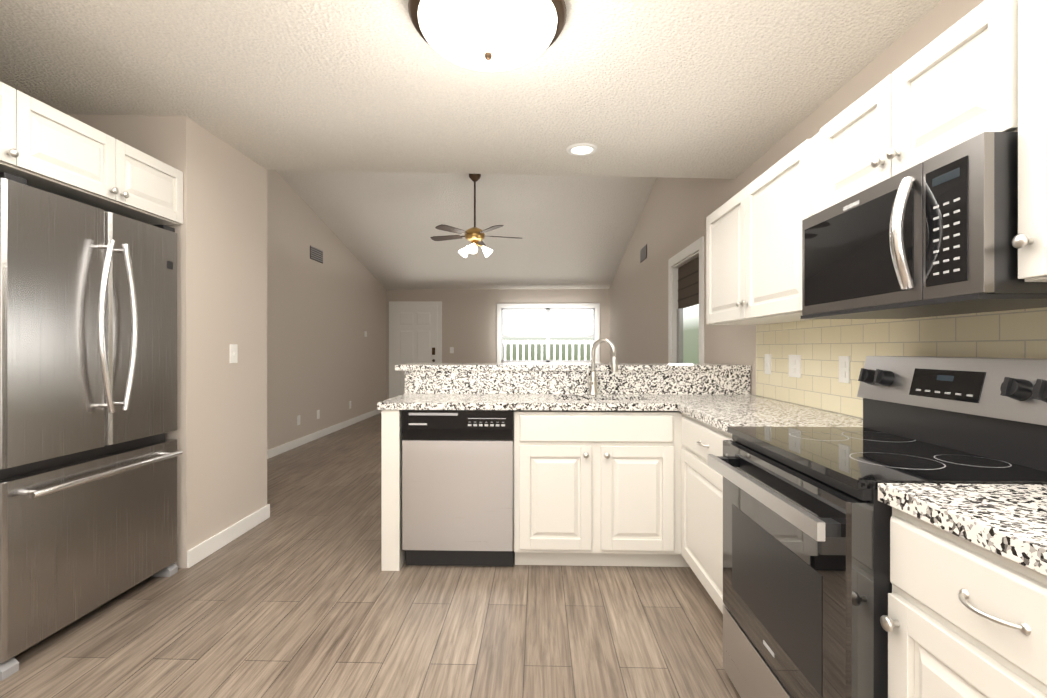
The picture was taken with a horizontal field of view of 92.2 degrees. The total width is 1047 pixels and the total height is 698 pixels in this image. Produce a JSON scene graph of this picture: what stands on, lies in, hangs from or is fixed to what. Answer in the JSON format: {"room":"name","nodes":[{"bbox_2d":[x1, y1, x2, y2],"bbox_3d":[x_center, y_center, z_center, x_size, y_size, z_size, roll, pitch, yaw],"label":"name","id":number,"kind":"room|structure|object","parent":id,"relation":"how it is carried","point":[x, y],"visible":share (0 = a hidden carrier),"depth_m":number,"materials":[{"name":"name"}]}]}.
{"room":"kitchen","nodes":[
{"label":"kitchen","id":0,"kind":"room"},
{"bbox_2d":[67,114,266,567],"bbox_3d":[-2.416,-0.079,0.791,1.030,2.560,5.600,0,0,2],"label":"wall","id":1,"kind":"structure","parent":0,"point":[220,434],"depth_m":3.00,"materials":[{"name":"beige paint"}]},
{"bbox_2d":[0,82,39,177],"bbox_3d":[-2.290,-0.822,1.687,0.808,0.294,0.494,0,0,2],"label":"upper cabinet","id":2,"kind":"object","parent":1,"relation":"attached to","point":[19,112],"depth_m":1.88,"materials":[{"name":"white paint"}]},
{"bbox_2d":[24,101,182,224],"bbox_3d":[-2.272,-0.823,2.297,0.808,0.294,0.934,0,0,2],"label":"upper cabinet","id":3,"kind":"object","parent":1,"relation":"attached to","point":[46,147],"depth_m":2.26,"materials":[{"name":"white paint"}]},
{"bbox_2d":[187,504,269,567],"bbox_3d":[-1.824,1.152,3.161,0.014,0.095,0.810,0,0,2],"label":"baseboard","id":4,"kind":"structure","parent":1,"relation":"attached to","point":[207,547],"depth_m":3.08,"materials":[{"name":"white wood"}]},
{"bbox_2d":[230,344,237,362],"bbox_3d":[-1.823,0.029,3.175,0.013,0.118,0.075,0,0,2],"label":"switch plate","id":5,"kind":"object","parent":1,"relation":"attached to","point":[233,347],"depth_m":3.17,"materials":[{"name":"white plastic"}]},
{"bbox_2d":[267,170,385,449],"bbox_3d":[-2.838,-0.678,5.980,0.120,3.750,7.950,0,0,2],"label":"wall","id":6,"kind":"structure","parent":0,"point":[326,357],"depth_m":6.65,"materials":[{"name":"beige paint"}]},
{"bbox_2d":[310,245,322,263],"bbox_3d":[-2.750,-1.254,6.702,0.012,0.170,0.380,0,0,2],"label":"air vent","id":7,"kind":"object","parent":6,"relation":"in","point":[316,254],"depth_m":6.68,"materials":[{"name":"grey metal"}]},
{"bbox_2d":[267,409,380,458],"bbox_3d":[-2.742,1.148,6.704,0.030,0.095,6.200,0,0,2],"label":"baseboard","id":8,"kind":"structure","parent":6,"relation":"attached to","point":[285,447],"depth_m":6.66,"materials":[{"name":"white wood"}]},
{"bbox_2d":[0,413,740,697],"bbox_3d":[-0.539,1.228,3.888,5.000,0.060,12.300,0,0,2],"label":"floor","id":9,"kind":"structure","parent":0,"point":[299,593],"depth_m":2.19,"materials":[{"name":"brown wood"}]},
{"bbox_2d":[0,172,182,680],"bbox_3d":[-2.226,0.277,2.276,0.843,1.845,0.900,0,0,2],"label":"fridge","id":10,"kind":"object","parent":9,"relation":"on","point":[89,453],"visible":1,"depth_m":2.13,"materials":[{"name":"grey metal"}]},
{"bbox_2d":[402,410,514,565],"bbox_3d":[-0.348,0.766,2.973,0.605,0.866,0.538,0,0,2],"label":"dishwasher","id":11,"kind":"object","parent":9,"relation":"on","point":[457,487],"visible":0.98,"depth_m":2.71,"materials":[{"name":"grey metal"}]},
{"bbox_2d":[514,410,676,566],"bbox_3d":[0.405,0.769,2.974,0.898,0.860,0.568,0,0,2],"label":"base cabinet","id":12,"kind":"object","parent":9,"relation":"on","point":[592,488],"depth_m":2.70,"materials":[{"name":"white paint"}]},
{"bbox_2d":[377,363,768,410],"bbox_3d":[0.304,0.220,3.167,2.278,0.231,0.990,0,0,2],"label":"countertop","id":13,"kind":"structure","parent":12,"relation":"on","point":[428,386],"depth_m":3.22,"materials":[{"name":"stone"}]},
{"bbox_2d":[587,338,617,394],"bbox_3d":[0.487,0.110,3.138,0.191,0.355,0.145,0,0,2],"label":"faucet","id":14,"kind":"object","parent":13,"relation":"on","point":[592,381],"visible":1,"depth_m":3.15,"materials":[{"name":"silver metal"}]},
{"bbox_2d":[677,411,731,613],"bbox_3d":[1.117,0.770,2.240,0.607,0.860,0.777,0,0,2],"label":"base cabinet","id":15,"kind":"object","parent":9,"relation":"on","point":[699,487],"depth_m":2.33,"materials":[{"name":"white paint"}]},
{"bbox_2d":[673,399,862,434],"bbox_3d":[1.102,0.309,2.249,0.628,0.038,0.797,0,0,2],"label":"countertop","id":16,"kind":"structure","parent":15,"relation":"on","point":[719,414],"depth_m":2.27,"materials":[{"name":"stone"}]},
{"bbox_2d":[707,356,1046,697],"bbox_3d":[1.026,0.613,1.470,0.728,1.175,0.758,0,0,2],"label":"range","id":17,"kind":"object","parent":9,"relation":"on","point":[807,584],"visible":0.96,"depth_m":1.33,"materials":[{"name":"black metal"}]},
{"bbox_2d":[880,507,1046,697],"bbox_3d":[1.074,0.771,0.793,0.607,0.860,0.587,0,0,2],"label":"base cabinet","id":18,"kind":"object","parent":9,"relation":"on","point":[964,618],"depth_m":0.90,"materials":[{"name":"white paint"}]},
{"bbox_2d":[878,483,1046,575],"bbox_3d":[1.035,0.311,-0.263,0.613,0.038,2.697,0,0,2],"label":"countertop","id":19,"kind":"structure","parent":18,"relation":"on","point":[1008,521],"depth_m":0.92,"materials":[{"name":"stone"}]},
{"bbox_2d":[276,170,656,289],"bbox_3d":[-0.603,-1.839,6.638,4.550,1.420,6.440,0,0,2],"label":"ceiling","id":20,"kind":"structure","parent":0,"point":[574,232],"depth_m":6.93,"materials":[{"name":"white paint"}]},
{"bbox_2d":[430,174,521,257],"bbox_3d":[-0.551,-1.514,5.778,1.077,0.941,1.038,0,0,2],"label":"ceiling fan","id":21,"kind":"object","parent":20,"relation":"hanging from","point":[475,236],"visible":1,"depth_m":5.70,"materials":[{"name":"brown wood"}]},
{"bbox_2d":[0,0,941,178],"bbox_3d":[-0.719,-1.274,0.680,4.430,0.213,5.720,0,0,2],"label":"ceiling","id":22,"kind":"structure","parent":0,"point":[725,89],"depth_m":2.29,"materials":[{"name":"white paint"}]},
{"bbox_2d":[408,0,566,71],"bbox_3d":[-0.126,-1.123,1.803,0.560,0.182,0.560,0,0,2],"label":"flush ceiling light","id":23,"kind":"object","parent":22,"relation":"attached to","point":[491,35],"visible":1,"depth_m":1.72,"materials":[{"name":"white glass"}]},
{"bbox_2d":[566,143,597,155],"bbox_3d":[0.353,-1.200,3.039,0.190,0.008,0.190,0,0,2],"label":"recessed light","id":24,"kind":"object","parent":22,"relation":"in","point":[582,149],"visible":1,"depth_m":3.03,"materials":[{"name":"white"}]},
{"bbox_2d":[386,289,608,399],"bbox_3d":[-0.510,-0.107,9.799,4.550,2.600,0.120,0,0,2],"label":"wall","id":25,"kind":"structure","parent":0,"point":[469,325],"depth_m":9.75,"materials":[{"name":"beige paint"}]},
{"bbox_2d":[389,301,441,398],"bbox_3d":[-2.097,0.136,9.741,1.030,2.115,0.085,0,0,2],"label":"door","id":26,"kind":"structure","parent":25,"relation":"attached to","point":[415,331],"depth_m":9.75,"materials":[{"name":"white wood"}]},
{"bbox_2d":[497,303,599,362],"bbox_3d":[0.474,-0.272,9.734,2.020,1.210,0.152,0,0,2],"label":"window","id":27,"kind":"structure","parent":25,"relation":"in","point":[594,307],"depth_m":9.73,"materials":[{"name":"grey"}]},
{"bbox_2d":[609,0,1046,418],"bbox_3d":[1.526,-0.676,3.801,0.126,3.750,12.050,0,0,2],"label":"wall","id":28,"kind":"structure","parent":0,"point":[675,213],"depth_m":2.62,"materials":[{"name":"beige paint"}]},
{"bbox_2d":[640,244,646,262],"bbox_3d":[1.541,-1.224,6.476,0.012,0.170,0.380,0,0,2],"label":"air vent","id":29,"kind":"object","parent":28,"relation":"in","point":[643,252],"depth_m":6.45,"materials":[{"name":"grey metal"}]},
{"bbox_2d":[668,236,703,362],"bbox_3d":[1.546,0.138,4.656,0.137,2.120,1.080,0,0,2],"label":"door frame","id":30,"kind":"structure","parent":28,"relation":"attached to","point":[693,248],"depth_m":4.93,"materials":[{"name":"white wood"}]},
{"bbox_2d":[677,256,698,362],"bbox_3d":[1.562,0.183,4.656,0.055,2.030,0.900,0,0,2],"label":"door","id":31,"kind":"structure","parent":28,"relation":"in","point":[688,319],"depth_m":4.80,"materials":[{"name":"white"}]},
{"bbox_2d":[706,137,813,324],"bbox_3d":[1.263,-0.478,2.464,0.327,0.664,1.238,0,0,2],"label":"upper cabinet","id":32,"kind":"object","parent":28,"relation":"attached to","point":[754,239],"depth_m":2.33,"materials":[{"name":"white paint"}]},
{"bbox_2d":[765,354,770,374],"bbox_3d":[1.432,0.089,2.959,0.013,0.118,0.075,0,0,2],"label":"switch plate","id":33,"kind":"object","parent":28,"relation":"attached to","point":[767,356],"depth_m":2.94,"materials":[{"name":"white plastic"}]},
{"bbox_2d":[789,355,800,377],"bbox_3d":[1.425,0.090,2.649,0.009,0.118,0.120,0,0,2],"label":"switch plate","id":34,"kind":"object","parent":28,"relation":"attached to","point":[795,367],"depth_m":2.63,"materials":[{"name":"white plastic"}]},
{"bbox_2d":[839,356,849,382],"bbox_3d":[1.412,0.090,2.219,0.009,0.118,0.075,0,0,2],"label":"switch plate","id":35,"kind":"object","parent":28,"relation":"attached to","point":[844,361],"depth_m":2.21,"materials":[{"name":"white plastic"}]},
{"bbox_2d":[814,0,1001,213],"bbox_3d":[1.234,-0.642,1.463,0.327,0.333,0.758,0,0,2],"label":"upper cabinet","id":36,"kind":"object","parent":28,"relation":"attached to","point":[979,69],"depth_m":1.36,"materials":[{"name":"white paint"}]},
{"bbox_2d":[801,132,1046,318],"bbox_3d":[1.168,-0.290,1.466,0.444,0.362,0.754,0,0,2],"label":"over-the-range microwave","id":37,"kind":"object","parent":36,"relation":"attached to","point":[933,236],"visible":1,"depth_m":1.26,"materials":[{"name":"grey metal"}]},
{"bbox_2d":[1002,0,1046,281],"bbox_3d":[1.215,-0.476,0.817,0.327,0.664,0.530,0,0,2],"label":"upper cabinet","id":38,"kind":"object","parent":28,"relation":"attached to","point":[1024,22],"depth_m":1.05,"materials":[{"name":"white paint"}]}
]}

